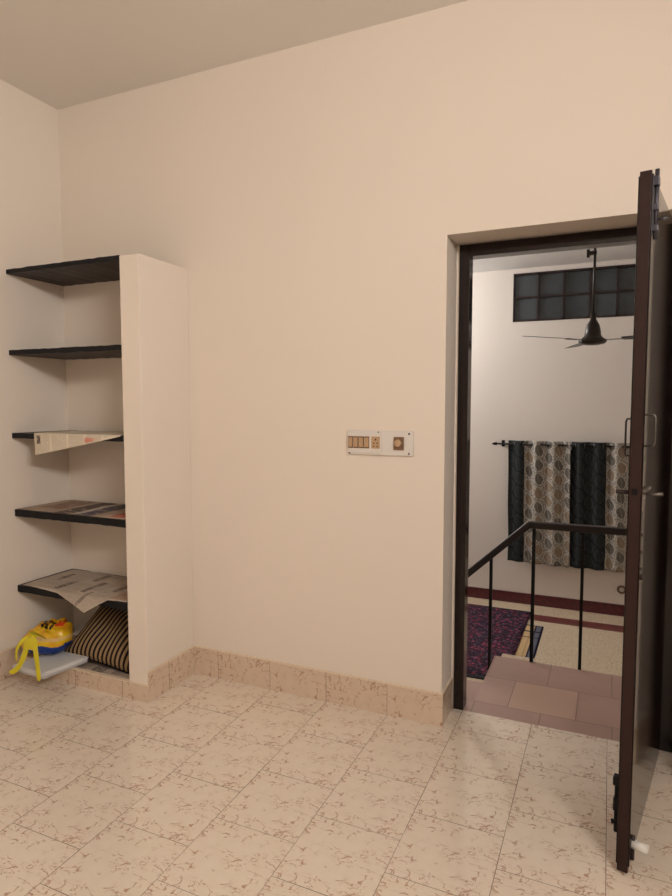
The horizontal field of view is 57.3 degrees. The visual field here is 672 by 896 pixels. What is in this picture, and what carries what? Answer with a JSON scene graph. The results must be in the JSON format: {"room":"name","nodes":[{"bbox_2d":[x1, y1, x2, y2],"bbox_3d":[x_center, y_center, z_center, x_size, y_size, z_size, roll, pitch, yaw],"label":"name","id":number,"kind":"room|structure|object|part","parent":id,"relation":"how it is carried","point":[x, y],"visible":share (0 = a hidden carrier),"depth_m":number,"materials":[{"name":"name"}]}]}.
{"room":"empty bedroom","nodes":[
{"label":"empty bedroom","id":0,"kind":"room"},
{"bbox_2d":[0,79,73,654],"bbox_3d":[-2.398,-0.171,1.780,0.150,3.170,4.420,2,4,24],"label":"wall","id":1,"kind":"structure","parent":0,"point":[33,390],"depth_m":3.28,"materials":[{"name":"beige paint"}]},
{"bbox_2d":[0,645,19,680],"bbox_3d":[-2.425,1.234,1.623,0.008,0.149,3.632,2,4,24],"label":"baseboard","id":2,"kind":"structure","parent":1,"relation":"attached to","point":[7,656],"depth_m":3.21,"materials":[{"name":"beige tile"}]},
{"bbox_2d":[0,0,467,109],"bbox_3d":[-0.366,-1.748,0.762,4.600,0.120,4.420,2,4,24],"label":"ceiling","id":3,"kind":"structure","parent":0,"point":[62,54],"depth_m":2.71,"materials":[{"name":"paint"}]},
{"bbox_2d":[0,654,671,895],"bbox_3d":[-0.234,1.588,1.294,4.600,0.510,5.070,2,4,24],"label":"floor","id":4,"kind":"structure","parent":0,"point":[208,786],"depth_m":2.24,"materials":[{"name":"beige tile"}]},
{"bbox_2d":[6,253,194,702],"bbox_3d":[-1.218,0.140,3.202,0.871,2.112,0.368,2,4,24],"label":"shelf unit","id":5,"kind":"object","parent":4,"relation":"on","point":[153,350],"visible":0.82,"depth_m":2.98,"materials":[{"name":"beige paint"}]},
{"bbox_2d":[13,649,87,678],"bbox_3d":[-1.452,1.100,3.137,0.222,0.033,0.279,3,5,34],"label":"flat box","id":6,"kind":"object","parent":5,"relation":"on","point":[50,664],"visible":0.84,"depth_m":3.10,"materials":[{"name":"white cardboard"}]},
{"bbox_2d":[9,617,72,680],"bbox_3d":[-1.530,1.002,3.146,0.264,0.211,0.389,0,4,5],"label":"plastic bag","id":7,"kind":"object","parent":6,"relation":"on","point":[52,636],"visible":1,"depth_m":3.16,"materials":[{"name":"yellow plastic"}]},
{"bbox_3d":[-1.550,1.023,3.006,0.134,0.188,0.006,1,4,18],"label":"handle","id":8,"kind":"part","parent":7,"relation":"part of","materials":[{"name":"yellow plastic"}]},
{"bbox_3d":[-1.540,0.993,3.050,0.097,0.123,0.011,-1,4,-17],"label":"handle","id":9,"kind":"part","parent":7,"relation":"part of","materials":[{"name":"yellow plastic"}]},
{"bbox_3d":[-1.466,0.941,3.013,0.084,0.071,0.097,1,4,12],"label":"handle","id":10,"kind":"part","parent":7,"relation":"part of","materials":[{"name":"yellow plastic"}]},
{"bbox_3d":[-1.441,1.026,2.959,0.060,0.186,0.011,3,5,35],"label":"handle","id":11,"kind":"part","parent":7,"relation":"part of","materials":[{"name":"yellow plastic"}]},
{"bbox_3d":[-1.272,-0.903,3.156,0.749,0.025,0.362,2,4,24],"label":"shelf","id":12,"kind":"part","parent":5,"relation":"part of","materials":[{"name":"black paint"}]},
{"bbox_3d":[-1.272,-0.492,3.185,0.749,0.028,0.362,2,4,24],"label":"shelf","id":13,"kind":"part","parent":5,"relation":"part of","materials":[{"name":"black paint"}]},
{"bbox_3d":[-1.272,-0.065,3.215,0.749,0.030,0.362,2,4,24],"label":"shelf","id":14,"kind":"part","parent":5,"relation":"part of","materials":[{"name":"black paint"}]},
{"bbox_3d":[-1.272,0.340,3.243,0.749,0.038,0.362,2,4,24],"label":"shelf","id":15,"kind":"part","parent":5,"relation":"part of","materials":[{"name":"black paint"}]},
{"bbox_2d":[19,500,125,518],"bbox_3d":[-1.273,0.319,3.234,0.730,0.005,0.345,2,4,24],"label":"newspaper","id":16,"kind":"object","parent":5,"relation":"on","point":[75,507],"visible":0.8,"depth_m":3.23,"materials":[{"name":"grey paper"}]},
{"bbox_3d":[-1.272,0.743,3.272,0.749,0.037,0.362,2,4,24],"label":"shelf","id":17,"kind":"part","parent":5,"relation":"part of","materials":[{"name":"black paint"}]},
{"bbox_2d":[23,569,127,612],"bbox_3d":[-1.289,0.746,3.215,0.705,0.049,0.439,2,4,24],"label":"newspaper","id":18,"kind":"object","parent":5,"relation":"on","point":[85,590],"visible":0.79,"depth_m":3.21,"materials":[{"name":"beige paper"}]},
{"bbox_2d":[34,431,123,454],"bbox_3d":[-1.228,-0.023,3.151,0.595,0.116,0.316,2,4,24],"label":"newspaper","id":19,"kind":"object","parent":5,"relation":"on","point":[45,442],"visible":0.85,"depth_m":3.06,"materials":[{"name":"beige paper"}]},
{"bbox_3d":[-1.219,1.119,3.267,0.871,0.149,0.360,2,4,24],"label":"skirting","id":20,"kind":"part","parent":5,"relation":"part of","materials":[{"name":"beige tile"}]},
{"bbox_2d":[87,663,129,678],"bbox_3d":[-1.087,1.123,3.197,0.290,0.005,0.300,2,4,24],"label":"newspaper","id":21,"kind":"object","parent":5,"relation":"on","point":[97,667],"visible":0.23,"depth_m":3.11,"materials":[{"name":"grey paper"}]},
{"bbox_2d":[64,606,128,673],"bbox_3d":[-1.155,1.006,3.264,0.512,0.244,0.279,2,4,24],"label":"cushion","id":22,"kind":"object","parent":21,"relation":"on","point":[104,639],"visible":0.58,"depth_m":3.20,"materials":[{"name":"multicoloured fabric"}]},
{"bbox_3d":[-0.878,0.152,3.055,0.114,2.108,0.360,2,4,24],"label":"panel","id":23,"kind":"part","parent":5,"relation":"part of","materials":[{"name":"beige paint"}]},
{"bbox_2d":[468,521,626,669],"bbox_3d":[1.272,1.052,3.313,1.800,1.296,0.050,2,4,24],"label":"railing","id":24,"kind":"object","parent":4,"relation":"on","point":[533,525],"visible":0.59,"depth_m":3.35,"materials":[{"name":"black metal"}]},
{"bbox_3d":[1.272,0.729,3.291,1.800,0.649,0.050,2,4,24],"label":"handrail","id":25,"kind":"part","parent":24,"relation":"part of","materials":[{"name":"black metal"}]},
{"bbox_2d":[58,0,671,692],"bbox_3d":[0.478,-0.240,2.768,4.300,3.170,0.270,2,4,24],"label":"wall","id":26,"kind":"structure","parent":0,"point":[317,200],"depth_m":2.82,"materials":[{"name":"beige paint"}]},
{"bbox_2d":[194,645,451,725],"bbox_3d":[0.855,1.163,2.640,3.429,0.149,0.180,2,4,24],"label":"baseboard","id":27,"kind":"structure","parent":26,"relation":"attached to","point":[416,704],"depth_m":2.94,"materials":[{"name":"beige tile"}]},
{"bbox_2d":[347,430,413,455],"bbox_3d":[0.192,-0.022,2.746,0.315,0.110,0.032,2,4,24],"label":"switchboard","id":28,"kind":"object","parent":26,"relation":"attached to","point":[361,442],"visible":1,"depth_m":2.74,"materials":[{"name":"white plastic"}]},
{"bbox_3d":[0.130,-0.025,2.776,0.162,0.092,0.005,2,4,24],"label":"switch frame","id":29,"kind":"part","parent":28,"relation":"part of","materials":[{"name":"white plastic"}]},
{"bbox_2d":[371,436,379,448],"bbox_3d":[0.177,-0.024,2.751,0.040,0.054,0.005,2,4,24],"label":"socket","id":30,"kind":"object","parent":28,"relation":"attached to","point":[375,440],"depth_m":2.75,"materials":[{"name":"brown plastic"}]},
{"bbox_3d":[0.271,-0.020,2.701,0.034,0.034,0.014,2,4,24],"label":"regulator knob","id":31,"kind":"part","parent":28,"relation":"part of","materials":[{"name":"beige plastic"}]},
{"bbox_2d":[451,168,671,872],"bbox_3d":[0.810,0.194,2.286,0.928,2.131,0.881,2,4,24],"label":"door","id":32,"kind":"structure","parent":26,"relation":"in","point":[646,688],"depth_m":2.08,"materials":[{"name":"brown wood"}]},
{"bbox_3d":[0.855,0.129,1.827,0.040,0.035,0.054,3,5,34],"label":"latch knob","id":33,"kind":"part","parent":32,"relation":"part of","materials":[{"name":"brown paint"}]},
{"bbox_3d":[0.870,-0.032,1.825,0.025,0.138,0.020,3,5,34],"label":"pull handle","id":34,"kind":"part","parent":32,"relation":"part of","materials":[{"name":"brown paint"}]},
{"bbox_3d":[1.087,0.231,2.116,0.038,2.062,0.795,3,5,34],"label":"panel","id":35,"kind":"part","parent":32,"relation":"part of","materials":[{"name":"brown wood"}]},
{"bbox_3d":[0.916,-0.051,1.788,0.029,0.118,0.020,3,5,34],"label":"pull handle","id":36,"kind":"part","parent":32,"relation":"part of","materials":[{"name":"metal"}]},
{"bbox_2d":[467,597,623,681],"bbox_3d":[1.167,1.617,4.511,4.350,0.001,3.230,2,4,24],"label":"floor","id":37,"kind":"structure","parent":0,"point":[602,634],"depth_m":5.11,"materials":[{"name":"beige tile"}]},
{"bbox_2d":[466,680,482,701],"bbox_3d":[0.589,1.530,3.326,0.460,0.339,0.599,2,4,24],"label":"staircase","id":38,"kind":"structure","parent":37,"relation":"on","point":[472,687],"depth_m":3.44,"materials":[{"name":"pink tile"}]},
{"bbox_2d":[467,604,529,679],"bbox_3d":[0.755,1.554,5.311,1.605,0.014,1.590,2,4,24],"label":"carpet","id":39,"kind":"object","parent":37,"relation":"on","point":[508,625],"visible":0.2,"depth_m":5.15,"materials":[{"name":"purple carpet"}]},
{"bbox_2d":[515,625,543,657],"bbox_3d":[1.478,1.579,5.023,0.340,0.004,0.860,2,4,24],"label":"floor mat","id":40,"kind":"object","parent":37,"relation":"on","point":[523,650],"visible":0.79,"depth_m":4.99,"materials":[{"name":"beige fabric"}]},
{"bbox_2d":[468,259,635,604],"bbox_3d":[1.855,-0.042,5.942,4.350,3.310,0.150,2,4,24],"label":"wall","id":41,"kind":"structure","parent":0,"point":[536,388],"depth_m":5.84,"materials":[{"name":"paint"}]},
{"bbox_2d":[468,586,623,616],"bbox_3d":[1.822,1.462,5.974,4.350,0.105,0.012,2,4,24],"label":"baseboard","id":42,"kind":"structure","parent":41,"relation":"attached to","point":[475,592],"depth_m":5.87,"materials":[{"name":"brown tile"}]},
{"bbox_2d":[491,440,629,447],"bbox_3d":[2.272,-0.022,5.614,1.664,0.060,0.112,2,4,24],"label":"curtain rod","id":43,"kind":"object","parent":41,"relation":"attached to","point":[503,443],"visible":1,"depth_m":5.72,"materials":[{"name":"black paint"}]},
{"bbox_2d":[507,440,570,567],"bbox_3d":[1.901,0.519,5.775,0.574,1.170,0.050,2,4,24],"label":"curtain","id":44,"kind":"object","parent":43,"relation":"hanging from","point":[538,475],"visible":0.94,"depth_m":5.76,"materials":[{"name":"grey fabric"}]},
{"bbox_3d":[1.712,0.509,5.856,0.164,1.161,0.041,2,5,31],"label":"dark panel","id":45,"kind":"part","parent":44,"relation":"part of","materials":[{"name":"black fabric"}]},
{"bbox_3d":[2.256,-0.019,5.578,1.560,0.017,0.017,2,4,24],"label":"rod","id":46,"kind":"part","parent":43,"relation":"part of","materials":[{"name":"black paint"}]},
{"bbox_2d":[570,442,629,571],"bbox_3d":[2.540,0.537,5.490,0.851,1.166,0.050,2,4,24],"label":"curtain","id":47,"kind":"object","parent":43,"relation":"hanging from","point":[598,471],"visible":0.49,"depth_m":5.56,"materials":[{"name":"grey fabric"}]},
{"bbox_3d":[2.295,0.528,5.600,0.313,1.163,0.050,2,4,24],"label":"dark panel","id":48,"kind":"part","parent":47,"relation":"part of","materials":[{"name":"black fabric"}]},
{"bbox_3d":[2.675,0.541,5.431,0.555,1.166,0.050,2,4,24],"label":"printed panel","id":49,"kind":"part","parent":47,"relation":"part of","materials":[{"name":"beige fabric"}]},
{"bbox_2d":[513,264,635,321],"bbox_3d":[2.414,-1.402,5.539,1.578,0.450,0.056,2,4,24],"label":"window","id":50,"kind":"structure","parent":41,"relation":"in","point":[557,294],"depth_m":5.64,"materials":[{"name":"grey glass"}]},
{"bbox_3d":[1.798,-1.314,5.826,0.213,0.215,0.005,2,4,24],"label":"pane","id":51,"kind":"part","parent":50,"relation":"part of","materials":[{"name":"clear glass"}]},
{"bbox_3d":[1.799,-1.529,5.811,0.213,0.215,0.005,2,4,24],"label":"pane","id":52,"kind":"part","parent":50,"relation":"part of","materials":[{"name":"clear glass"}]},
{"bbox_3d":[2.005,-1.522,5.720,0.213,0.215,0.004,2,4,24],"label":"pane","id":53,"kind":"part","parent":50,"relation":"part of","materials":[{"name":"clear glass"}]},
{"bbox_3d":[2.005,-1.308,5.735,0.213,0.215,0.005,2,4,24],"label":"pane","id":54,"kind":"part","parent":50,"relation":"part of","materials":[{"name":"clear glass"}]},
{"bbox_3d":[2.211,-1.302,5.643,0.213,0.215,0.005,2,4,24],"label":"pane","id":55,"kind":"part","parent":50,"relation":"part of","materials":[{"name":"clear glass"}]},
{"bbox_3d":[2.211,-1.516,5.628,0.213,0.215,0.004,2,4,24],"label":"pane","id":56,"kind":"part","parent":50,"relation":"part of","materials":[{"name":"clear glass"}]},
{"bbox_3d":[2.416,-1.295,5.550,0.213,0.215,0.008,2,4,24],"label":"pane","id":57,"kind":"part","parent":50,"relation":"part of","materials":[{"name":"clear glass"}]},
{"bbox_3d":[2.416,-1.510,5.536,0.213,0.215,0.006,2,4,24],"label":"pane","id":58,"kind":"part","parent":50,"relation":"part of","materials":[{"name":"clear glass"}]},
{"bbox_3d":[2.623,-1.289,5.460,0.213,0.215,0.004,2,4,24],"label":"pane","id":59,"kind":"part","parent":50,"relation":"part of","materials":[{"name":"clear glass"}]},
{"bbox_3d":[2.622,-1.503,5.445,0.213,0.215,0.005,2,4,24],"label":"pane","id":60,"kind":"part","parent":50,"relation":"part of","materials":[{"name":"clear glass"}]},
{"bbox_2d":[617,585,624,593],"bbox_3d":[2.605,1.292,5.606,0.078,0.078,0.023,2,4,24],"label":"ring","id":61,"kind":"object","parent":41,"relation":"attached to","point":[618,587],"visible":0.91,"depth_m":5.60,"materials":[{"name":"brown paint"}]},
{"bbox_2d":[473,244,635,272],"bbox_3d":[1.198,-1.639,4.351,4.650,0.100,3.380,2,4,24],"label":"ceiling","id":62,"kind":"structure","parent":0,"point":[624,252],"depth_m":5.43,"materials":[{"name":"paint"}]},
{"bbox_2d":[523,248,632,348],"bbox_3d":[1.955,-1.170,4.452,1.034,0.850,1.052,2,4,24],"label":"ceiling fan","id":63,"kind":"object","parent":62,"relation":"hanging from","point":[592,336],"visible":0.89,"depth_m":4.41,"materials":[{"name":"black metal"}]},
{"bbox_3d":[1.492,-0.773,4.300,0.400,0.019,0.116,-2,4,-23],"label":"blade","id":64,"kind":"part","parent":63,"relation":"part of","materials":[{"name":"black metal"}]},
{"bbox_3d":[1.909,-0.811,4.852,0.116,0.019,0.400,0,4,7],"label":"blade","id":65,"kind":"part","parent":63,"relation":"part of","materials":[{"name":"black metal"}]},
{"bbox_3d":[1.841,-1.259,4.431,0.067,0.590,0.030,2,4,24],"label":"rod","id":66,"kind":"part","parent":63,"relation":"part of","materials":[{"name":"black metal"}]},
{"bbox_3d":[2.180,-0.767,4.216,0.400,0.019,0.116,3,5,37],"label":"blade","id":67,"kind":"part","parent":63,"relation":"part of","materials":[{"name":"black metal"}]}
]}

